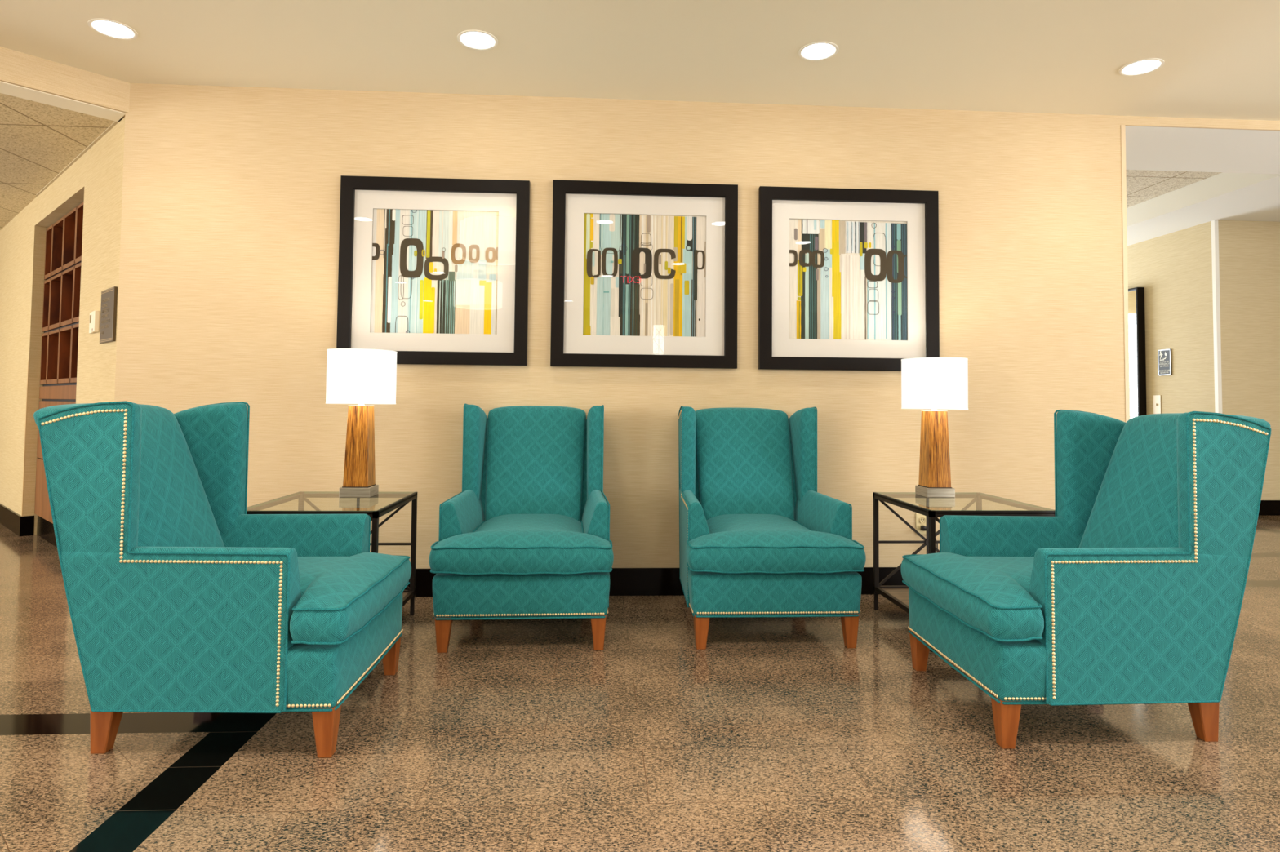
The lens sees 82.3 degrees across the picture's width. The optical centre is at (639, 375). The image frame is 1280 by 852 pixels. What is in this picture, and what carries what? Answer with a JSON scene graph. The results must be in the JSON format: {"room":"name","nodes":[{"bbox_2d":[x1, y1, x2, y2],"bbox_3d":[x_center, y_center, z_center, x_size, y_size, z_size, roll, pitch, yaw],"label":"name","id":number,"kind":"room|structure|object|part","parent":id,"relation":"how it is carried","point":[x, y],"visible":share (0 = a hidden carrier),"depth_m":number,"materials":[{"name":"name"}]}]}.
{"room":"hotel lobby","nodes":[
{"label":"hotel lobby","id":0,"kind":"room"},
{"bbox_2d":[0,93,115,230],"bbox_3d":[-7.863,-1.518,3.700,6.810,0.038,7.200,-1,-3,42],"label":"ceiling","id":1,"kind":"structure","parent":0,"point":[38,140],"depth_m":4.51,"materials":[{"name":"tile"}]},
{"bbox_2d":[0,116,124,535],"bbox_3d":[-4.868,-0.073,6.122,6.000,2.640,0.500,-1,-3,42],"label":"wall","id":2,"kind":"structure","parent":0,"point":[95,179],"depth_m":5.65,"materials":[{"name":"paint"}]},
{"bbox_2d":[0,503,34,536],"bbox_3d":[-5.028,1.164,5.908,6.000,0.150,0.084,-1,-3,42],"label":"baseboard","id":3,"kind":"structure","parent":2,"relation":"attached to","point":[20,526],"depth_m":5.69,"materials":[{"name":"black"}]},
{"bbox_2d":[21,360,29,516],"bbox_3d":[-4.739,0.480,5.643,0.030,1.200,0.003,-1,-3,42],"label":"trim","id":4,"kind":"structure","parent":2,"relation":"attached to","point":[28,360],"depth_m":5.64,"materials":[{"name":"brown"}]},
{"bbox_2d":[35,116,124,195],"bbox_3d":[-3.759,-1.412,4.849,2.400,0.005,0.014,-1,-3,42],"label":"trim","id":5,"kind":"structure","parent":2,"relation":"attached to","point":[115,122],"depth_m":4.70,"materials":[{"name":"beige"}]},
{"bbox_2d":[88,311,99,333],"bbox_3d":[-3.206,-0.313,4.294,0.163,0.124,0.026,-1,-3,42],"label":"thermostat","id":6,"kind":"object","parent":2,"relation":"attached to","point":[94,322],"visible":1,"depth_m":4.25,"materials":[{"name":"beige plastic"}]},
{"bbox_3d":[-3.232,-0.312,4.323,0.085,0.124,0.017,-1,-3,42],"label":"plate","id":7,"kind":"part","parent":6,"relation":"part of","materials":[{"name":"beige plastic"}]},
{"bbox_2d":[99,286,117,343],"bbox_3d":[-2.976,-0.336,4.096,0.276,0.300,0.016,-1,-3,42],"label":"sign","id":8,"kind":"object","parent":2,"relation":"attached to","point":[108,296],"visible":1,"depth_m":4.06,"materials":[{"name":"brown metal"}]},
{"bbox_2d":[0,515,1279,851],"bbox_3d":[-0.093,1.179,3.189,16.200,0.001,16.900,1,-2,-3],"label":"floor","id":9,"kind":"structure","parent":0,"point":[777,735],"depth_m":2.20,"materials":[{"name":"stone"}]},
{"bbox_2d":[34,201,84,547],"bbox_3d":[-3.951,0.026,5.311,1.602,2.398,0.380,-1,-3,42],"label":"bookcase","id":10,"kind":"object","parent":9,"relation":"on","point":[64,238],"visible":0.26,"depth_m":5.34,"materials":[{"name":"brown wood"}]},
{"bbox_3d":[-4.583,0.852,5.596,0.246,0.427,0.020,-1,-3,42],"label":"door","id":11,"kind":"part","parent":10,"relation":"part of","materials":[{"name":"brown wood"}]},
{"bbox_3d":[-4.579,0.413,5.613,0.246,0.436,0.020,-1,-3,42],"label":"door","id":12,"kind":"part","parent":10,"relation":"part of","materials":[{"name":"brown wood"}]},
{"bbox_3d":[-4.345,0.846,5.383,0.386,0.427,0.020,-1,-3,42],"label":"door","id":13,"kind":"part","parent":10,"relation":"part of","materials":[{"name":"brown wood"}]},
{"bbox_3d":[-4.341,0.407,5.400,0.386,0.436,0.020,-1,-3,42],"label":"door","id":14,"kind":"part","parent":10,"relation":"part of","materials":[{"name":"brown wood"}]},
{"bbox_3d":[-4.072,0.118,5.173,1.600,0.096,0.020,-1,-3,42],"label":"drawer","id":15,"kind":"part","parent":10,"relation":"part of","materials":[{"name":"brown wood"}]},
{"bbox_3d":[-4.050,0.399,5.140,0.386,0.436,0.020,-1,-3,42],"label":"door","id":16,"kind":"part","parent":10,"relation":"part of","materials":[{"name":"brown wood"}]},
{"bbox_2d":[33,400,411,758],"bbox_3d":[-1.384,0.615,2.513,1.021,1.050,0.780,1,-2,-3],"label":"chair","id":17,"kind":"object","parent":9,"relation":"on","point":[180,598],"visible":1,"depth_m":2.16,"materials":[{"name":"teal fabric"}]},
{"bbox_3d":[-1.600,1.052,2.203,0.072,0.150,0.064,1,-2,-3],"label":"leg","id":18,"kind":"part","parent":17,"relation":"part of","materials":[{"name":"brown wood"}]},
{"bbox_3d":[-1.698,0.412,2.505,0.389,0.632,0.532,1,-2,-3],"label":"backrest","id":19,"kind":"part","parent":17,"relation":"part of","materials":[{"name":"teal fabric"}]},
{"bbox_3d":[-1.376,0.750,2.205,0.675,0.472,0.111,1,-2,0],"label":"armrest","id":20,"kind":"part","parent":17,"relation":"part of","materials":[{"name":"teal fabric"}]},
{"bbox_3d":[-1.405,0.773,2.809,0.675,0.472,0.111,1,-2,-5],"label":"armrest","id":21,"kind":"part","parent":17,"relation":"part of","materials":[{"name":"teal fabric"}]},
{"bbox_3d":[-0.939,1.057,2.190,0.068,0.150,0.068,1,-2,-3],"label":"leg","id":22,"kind":"part","parent":17,"relation":"part of","materials":[{"name":"brown wood"}]},
{"bbox_3d":[-0.994,0.912,2.520,0.174,0.188,0.754,1,-2,-3],"label":"rail","id":23,"kind":"part","parent":17,"relation":"part of","materials":[{"name":"teal fabric"}]},
{"bbox_2d":[289,552,411,642],"bbox_3d":[-1.210,0.726,2.517,0.669,0.154,0.780,1,-2,-3],"label":"seat cushion","id":24,"kind":"object","parent":17,"relation":"on","point":[335,596],"depth_m":2.33,"materials":[{"name":"teal fabric"}]},
{"bbox_3d":[-0.971,1.083,2.843,0.068,0.150,0.068,1,-2,-3],"label":"leg","id":25,"kind":"part","parent":17,"relation":"part of","materials":[{"name":"brown wood"}]},
{"bbox_2d":[246,491,417,615],"bbox_3d":[-1.382,0.868,3.302,0.572,0.607,0.663,1,-2,-3],"label":"side table","id":26,"kind":"object","parent":9,"relation":"on","point":[376,506],"visible":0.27,"depth_m":3.27,"materials":[{"name":"clear glass"}]},
{"bbox_3d":[-1.379,0.569,3.314,0.558,0.009,0.649,1,-2,-3],"label":"glass","id":27,"kind":"part","parent":26,"relation":"part of","materials":[{"name":"green"}]},
{"bbox_3d":[-1.379,0.580,3.313,0.572,0.029,0.663,1,-2,-3],"label":"rail","id":28,"kind":"part","parent":26,"relation":"part of","materials":[{"name":"brown metal"}]},
{"bbox_2d":[325,348,397,497],"bbox_3d":[-1.331,0.226,3.491,0.314,0.690,0.314,1,-2,-3],"label":"table lamp","id":29,"kind":"object","parent":26,"relation":"on","point":[360,376],"visible":1,"depth_m":3.41,"materials":[{"name":"brown wood"}]},
{"bbox_3d":[-1.329,0.008,3.500,0.313,0.254,0.313,1,-2,-3],"label":"lamp shade","id":30,"kind":"part","parent":29,"relation":"part of","materials":[{"name":"white fabric"}]},
{"bbox_3d":[-1.329,0.008,3.500,0.314,0.254,0.314,1,-2,-3],"label":"shade trim","id":31,"kind":"part","parent":29,"relation":"part of","materials":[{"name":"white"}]},
{"bbox_3d":[-1.089,0.859,2.998,0.022,0.606,0.022,1,-2,-3],"label":"leg","id":32,"kind":"part","parent":26,"relation":"part of","materials":[{"name":"brown metal"}]},
{"bbox_3d":[-1.384,1.060,3.295,0.572,0.022,0.663,1,-2,-3],"label":"rail","id":33,"kind":"part","parent":26,"relation":"part of","materials":[{"name":"brown metal"}]},
{"bbox_3d":[-1.126,0.884,3.637,0.022,0.606,0.022,1,-2,-3],"label":"leg","id":34,"kind":"part","parent":26,"relation":"part of","materials":[{"name":"brown metal"}]},
{"bbox_2d":[429,404,613,653],"bbox_3d":[-0.535,0.665,3.584,0.780,1.050,1.021,1,-2,-4],"label":"chair","id":35,"kind":"object","parent":9,"relation":"on","point":[526,535],"visible":1,"depth_m":3.28,"materials":[{"name":"teal fabric"}]},
{"bbox_3d":[-0.833,1.094,3.109,0.068,0.150,0.068,1,-2,-4],"label":"leg","id":36,"kind":"part","parent":35,"relation":"part of","materials":[{"name":"brown wood"}]},
{"bbox_3d":[-0.838,0.807,3.560,0.111,0.472,0.675,1,-2,-2],"label":"armrest","id":37,"kind":"part","parent":35,"relation":"part of","materials":[{"name":"teal fabric"}]},
{"bbox_3d":[-0.508,0.942,3.180,0.754,0.188,0.174,1,-2,-4],"label":"rail","id":38,"kind":"part","parent":35,"relation":"part of","materials":[{"name":"teal fabric"}]},
{"bbox_2d":[429,514,613,573],"bbox_3d":[-0.523,0.767,3.404,0.780,0.154,0.669,1,-2,-4],"label":"seat cushion","id":39,"kind":"object","parent":35,"relation":"on","point":[500,543],"depth_m":3.11,"materials":[{"name":"teal fabric"}]},
{"bbox_3d":[-0.557,0.477,3.906,0.532,0.632,0.389,1,-2,-4],"label":"backrest","id":40,"kind":"part","parent":35,"relation":"part of","materials":[{"name":"teal fabric"}]},
{"bbox_3d":[-0.235,0.815,3.605,0.111,0.472,0.675,1,-2,-7],"label":"armrest","id":41,"kind":"part","parent":35,"relation":"part of","materials":[{"name":"teal fabric"}]},
{"bbox_3d":[-0.181,1.102,3.157,0.068,0.150,0.068,1,-2,-4],"label":"leg","id":42,"kind":"part","parent":35,"relation":"part of","materials":[{"name":"brown wood"}]},
{"bbox_2d":[678,405,866,649],"bbox_3d":[0.575,0.678,3.650,0.780,1.050,1.021,1,-2,-3],"label":"chair","id":43,"kind":"object","parent":9,"relation":"on","point":[758,539],"visible":1,"depth_m":3.39,"materials":[{"name":"teal fabric"}]},
{"bbox_3d":[0.271,0.821,3.633,0.111,0.472,0.675,1,-2,-1],"label":"armrest","id":44,"kind":"part","parent":43,"relation":"part of","materials":[{"name":"teal fabric"}]},
{"bbox_3d":[0.267,1.107,3.182,0.068,0.150,0.068,1,-2,-3],"label":"leg","id":45,"kind":"part","parent":43,"relation":"part of","materials":[{"name":"brown wood"}]},
{"bbox_3d":[0.560,0.491,3.974,0.532,0.632,0.389,1,-2,-3],"label":"backrest","id":46,"kind":"part","parent":43,"relation":"part of","materials":[{"name":"teal fabric"}]},
{"bbox_3d":[0.593,0.955,3.246,0.754,0.188,0.174,1,-2,-3],"label":"rail","id":47,"kind":"part","parent":43,"relation":"part of","materials":[{"name":"teal fabric"}]},
{"bbox_2d":[685,514,866,572],"bbox_3d":[0.583,0.780,3.470,0.780,0.154,0.669,1,-2,-3],"label":"seat cushion","id":48,"kind":"object","parent":43,"relation":"on","point":[729,543],"depth_m":3.17,"materials":[{"name":"teal fabric"}]},
{"bbox_3d":[0.875,0.828,3.665,0.111,0.472,0.675,1,-2,-5],"label":"armrest","id":49,"kind":"part","parent":43,"relation":"part of","materials":[{"name":"teal fabric"}]},
{"bbox_3d":[0.920,1.115,3.216,0.068,0.150,0.068,1,-2,-3],"label":"leg","id":50,"kind":"part","parent":43,"relation":"part of","materials":[{"name":"brown wood"}]},
{"bbox_2d":[872,492,1055,653],"bbox_3d":[1.522,0.903,3.504,0.575,0.607,0.667,1,-2,-3],"label":"side table","id":51,"kind":"object","parent":9,"relation":"on","point":[964,504],"visible":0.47,"depth_m":3.51,"materials":[{"name":"clear glass"}]},
{"bbox_3d":[1.228,0.913,3.810,0.022,0.606,0.022,1,-2,-3],"label":"leg","id":52,"kind":"part","parent":51,"relation":"part of","materials":[{"name":"brown metal"}]},
{"bbox_3d":[1.521,1.096,3.496,0.575,0.022,0.667,1,-2,-3],"label":"rail","id":53,"kind":"part","parent":51,"relation":"part of","materials":[{"name":"brown metal"}]},
{"bbox_2d":[881,587,909,605],"bbox_3d":[1.521,1.098,3.496,0.535,0.010,0.627,1,-2,-3],"label":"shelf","id":54,"kind":"object","parent":51,"relation":"attached to","point":[897,596],"depth_m":3.65,"materials":[{"name":"clear glass"}]},
{"bbox_3d":[1.265,0.888,3.166,0.022,0.606,0.022,1,-2,-3],"label":"leg","id":55,"kind":"part","parent":51,"relation":"part of","materials":[{"name":"brown metal"}]},
{"bbox_2d":[901,357,968,497],"bbox_3d":[1.489,0.261,3.703,0.314,0.690,0.314,1,-2,-3],"label":"table lamp","id":56,"kind":"object","parent":51,"relation":"on","point":[933,384],"visible":1,"depth_m":3.63,"materials":[{"name":"brown wood"}]},
{"bbox_3d":[1.491,0.043,3.712,0.314,0.254,0.314,1,-2,-3],"label":"shade trim","id":57,"kind":"part","parent":56,"relation":"part of","materials":[{"name":"white fabric"}]},
{"bbox_3d":[1.491,0.043,3.712,0.313,0.254,0.313,1,-2,-3],"label":"lamp shade","id":58,"kind":"part","parent":56,"relation":"part of","materials":[{"name":"white fabric"}]},
{"bbox_3d":[1.525,0.616,3.515,0.575,0.029,0.667,1,-2,-3],"label":"rail","id":59,"kind":"part","parent":51,"relation":"part of","materials":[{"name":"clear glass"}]},
{"bbox_3d":[1.525,0.605,3.515,0.561,0.009,0.653,1,-2,-3],"label":"glass","id":60,"kind":"part","parent":51,"relation":"part of","materials":[{"name":"green"}]},
{"bbox_2d":[901,409,1271,749],"bbox_3d":[1.575,0.649,2.644,1.021,1.050,0.780,1,-2,-2],"label":"chair","id":61,"kind":"object","parent":9,"relation":"on","point":[1134,589],"visible":1,"depth_m":2.31,"materials":[{"name":"teal fabric"}]},
{"bbox_3d":[1.127,1.106,2.941,0.068,0.150,0.068,1,-2,-2],"label":"leg","id":62,"kind":"part","parent":61,"relation":"part of","materials":[{"name":"brown wood"}]},
{"bbox_2d":[901,552,1044,639],"bbox_3d":[1.398,0.756,2.635,0.669,0.154,0.780,1,-2,-2],"label":"seat cushion","id":63,"kind":"object","parent":61,"relation":"on","point":[995,595],"depth_m":2.46,"materials":[{"name":"teal fabric"}]},
{"bbox_3d":[1.179,0.936,2.622,0.174,0.188,0.754,1,-2,-2],"label":"rail","id":64,"kind":"part","parent":61,"relation":"part of","materials":[{"name":"teal fabric"}]},
{"bbox_3d":[1.145,1.081,2.288,0.068,0.150,0.068,1,-2,-2],"label":"leg","id":65,"kind":"part","parent":61,"relation":"part of","materials":[{"name":"brown wood"}]},
{"bbox_3d":[1.570,0.806,2.940,0.675,0.472,0.111,1,-2,1],"label":"armrest","id":66,"kind":"part","parent":61,"relation":"part of","materials":[{"name":"teal fabric"}]},
{"bbox_3d":[1.586,0.783,2.336,0.675,0.472,0.111,1,-2,-4],"label":"armrest","id":67,"kind":"part","parent":61,"relation":"part of","materials":[{"name":"teal fabric"}]},
{"bbox_3d":[1.893,0.452,2.660,0.389,0.632,0.532,1,-2,-2],"label":"backrest","id":68,"kind":"part","parent":61,"relation":"part of","materials":[{"name":"teal fabric"}]},
{"bbox_3d":[1.803,1.090,2.350,0.072,0.150,0.064,1,-2,-2],"label":"leg","id":69,"kind":"part","parent":61,"relation":"part of","materials":[{"name":"brown wood"}]},
{"bbox_2d":[0,0,1279,120],"bbox_3d":[0.048,-1.771,-0.488,16.400,0.050,9.320,1,-2,-3],"label":"ceiling","id":70,"kind":"structure","parent":0,"point":[1221,58],"depth_m":3.55,"materials":[{"name":"beige paint"}]},
{"bbox_2d":[0,46,129,121],"bbox_3d":[-5.182,-1.643,1.458,0.200,0.174,7.020,-1,-3,42],"label":"beam","id":71,"kind":"structure","parent":70,"relation":"attached to","point":[16,68],"depth_m":3.78,"materials":[{"name":"paint"}]},
{"bbox_2d":[87,17,137,39],"bbox_3d":[-2.456,-1.614,3.413,0.190,0.006,0.190,1,-2,-3],"label":"recessed light","id":72,"kind":"object","parent":70,"relation":"in","point":[105,27],"visible":1,"depth_m":3.41,"materials":[{"name":"white"}]},
{"bbox_2d":[457,29,497,49],"bbox_3d":[-0.772,-1.596,3.483,0.190,0.006,0.190,1,-2,-3],"label":"recessed light","id":73,"kind":"object","parent":70,"relation":"in","point":[475,39],"visible":1,"depth_m":3.48,"materials":[{"name":"white"}]},
{"bbox_2d":[798,41,838,60],"bbox_3d":[0.868,-1.577,3.560,0.190,0.006,0.190,1,-2,-3],"label":"recessed light","id":74,"kind":"object","parent":70,"relation":"in","point":[826,50],"visible":1,"depth_m":3.55,"materials":[{"name":"white"}]},
{"bbox_2d":[1119,57,1164,75],"bbox_3d":[2.530,-1.556,3.694,0.190,0.006,0.190,1,-2,-3],"label":"recessed light","id":75,"kind":"object","parent":70,"relation":"in","point":[1140,67],"visible":1,"depth_m":3.69,"materials":[{"name":"white"}]},
{"bbox_2d":[114,83,1279,568],"bbox_3d":[2.567,-0.143,4.323,10.792,2.781,0.160,1,-2,-3],"label":"wall","id":76,"kind":"structure","parent":0,"point":[228,264],"depth_m":4.09,"materials":[{"name":"paint"}]},
{"bbox_2d":[0,80,124,121],"bbox_3d":[-5.196,-1.554,1.447,0.170,0.005,6.990,-1,-3,42],"label":"trim","id":77,"kind":"structure","parent":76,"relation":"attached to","point":[6,88],"depth_m":3.84,"materials":[{"name":"beige paint"}]},
{"bbox_2d":[336,175,529,365],"bbox_3d":[-1.131,-0.575,4.030,1.025,1.028,0.036,1,-2,-3],"label":"framed print","id":78,"kind":"object","parent":76,"relation":"attached to","point":[433,271],"visible":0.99,"depth_m":4.04,"materials":[{"name":"multicoloured paper"}]},
{"bbox_2d":[550,179,737,368],"bbox_3d":[0.029,-0.565,4.095,1.038,1.038,0.036,1,-2,-3],"label":"framed print","id":79,"kind":"object","parent":76,"relation":"attached to","point":[645,274],"visible":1,"depth_m":4.10,"materials":[{"name":"multicoloured paper"}]},
{"bbox_2d":[404,567,906,596],"bbox_3d":[0.012,1.142,4.127,5.658,0.150,0.184,1,-2,-3],"label":"baseboard","id":80,"kind":"structure","parent":76,"relation":"attached to","point":[623,581],"depth_m":4.04,"materials":[{"name":"black"}]},
{"bbox_2d":[758,186,939,371],"bbox_3d":[1.188,-0.547,4.160,1.032,1.035,0.036,1,-2,-3],"label":"framed print","id":81,"kind":"object","parent":76,"relation":"attached to","point":[848,278],"visible":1,"depth_m":4.17,"materials":[{"name":"black paint"}]},
{"bbox_2d":[915,513,926,534],"bbox_3d":[1.598,0.840,4.144,0.072,0.120,0.011,1,-2,-3],"label":"wall outlet","id":82,"kind":"object","parent":76,"relation":"attached to","point":[921,520],"visible":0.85,"depth_m":4.14,"materials":[{"name":"beige plastic"}]},
{"bbox_2d":[919,517,925,523],"bbox_3d":[1.598,0.819,4.141,0.033,0.033,0.004,1,-2,-3],"label":"socket","id":83,"kind":"object","parent":82,"relation":"attached to","point":[922,520],"depth_m":4.14,"materials":[{"name":"beige plastic"}]},
{"bbox_2d":[920,525,937,553],"bbox_3d":[1.630,1.036,4.113,0.092,0.376,0.043,1,-2,-3],"label":"plug","id":84,"kind":"object","parent":76,"relation":"attached to","point":[923,528],"visible":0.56,"depth_m":4.11,"materials":[{"name":"black plastic"}]},
{"bbox_2d":[1120,124,1129,422],"bbox_3d":[2.826,-0.186,4.340,0.026,2.574,0.166,1,-2,-3],"label":"trim opening","id":85,"kind":"structure","parent":76,"relation":"attached to","point":[1122,126],"depth_m":4.27,"materials":[{"name":"beige"}]},
{"bbox_2d":[1125,169,1222,208],"bbox_3d":[3.625,-1.793,8.564,2.960,0.070,6.825,1,-2,-3],"label":"ceiling","id":86,"kind":"structure","parent":0,"point":[1142,185],"depth_m":6.85,"materials":[{"name":"tile"}]},
{"bbox_2d":[1125,125,1279,153],"bbox_3d":[5.400,-1.462,4.654,5.128,0.044,0.373,1,-2,-3],"label":"ceiling","id":87,"kind":"structure","parent":0,"point":[1153,138],"depth_m":4.54,"materials":[{"name":"white paint"}]},
{"bbox_2d":[1125,149,1279,173],"bbox_3d":[5.145,-1.690,5.030,5.600,0.524,0.390,1,-2,-3],"label":"ceiling","id":88,"kind":"structure","parent":0,"point":[1135,159],"depth_m":4.93,"materials":[{"name":"white paint"}]},
{"bbox_2d":[1126,172,1279,245],"bbox_3d":[6.420,-1.661,8.718,2.640,0.268,6.825,1,-2,-3],"label":"ceiling","id":89,"kind":"structure","parent":0,"point":[1224,196],"depth_m":7.06,"materials":[{"name":"white paint"}]},
{"bbox_2d":[1127,220,1279,500],"bbox_3d":[6.677,0.008,9.758,1.970,2.982,4.650,1,-2,-3],"label":"wall","id":90,"kind":"structure","parent":0,"point":[1174,269],"depth_m":7.46,"materials":[{"name":"paint"}]},
{"bbox_2d":[1128,287,1146,419],"bbox_3d":[5.689,0.109,8.972,0.087,2.200,1.260,1,-2,-3],"label":"wall mirror","id":91,"kind":"object","parent":90,"relation":"attached to","point":[1137,367],"visible":0.24,"depth_m":8.38,"materials":[{"name":"black paint"}]},
{"bbox_2d":[1128,290,1137,419],"bbox_3d":[5.660,0.108,8.970,0.008,2.140,1.200,1,-2,-3],"label":"mirror glass","id":92,"kind":"object","parent":91,"relation":"attached to","point":[1132,295],"depth_m":8.44,"materials":[{"name":"white"}]},
{"bbox_2d":[1152,395,1161,413],"bbox_3d":[5.766,0.320,8.149,0.021,0.201,0.116,1,-2,-3],"label":"light switch","id":93,"kind":"object","parent":90,"relation":"attached to","point":[1157,398],"visible":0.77,"depth_m":8.15,"materials":[{"name":"beige plastic"}]},
{"bbox_2d":[1157,349,1171,375],"bbox_3d":[5.781,-0.146,8.064,0.012,0.284,0.176,1,-2,-3],"label":"sign","id":94,"kind":"object","parent":90,"relation":"attached to","point":[1164,355],"visible":1,"depth_m":8.05,"materials":[{"name":"grey plastic"}]},
{"bbox_2d":[1211,219,1222,413],"bbox_3d":[5.839,-0.167,7.401,0.040,2.831,0.041,1,-2,-3],"label":"trim","id":95,"kind":"structure","parent":90,"relation":"attached to","point":[1215,229],"depth_m":7.41,"materials":[{"name":"white"}]},
{"bbox_2d":[1258,500,1279,515],"bbox_3d":[6.657,1.422,9.696,1.984,0.150,4.664,1,-2,-3],"label":"baseboard","id":96,"kind":"structure","parent":90,"relation":"attached to","point":[1267,508],"depth_m":7.34,"materials":[{"name":"black"}]}
]}

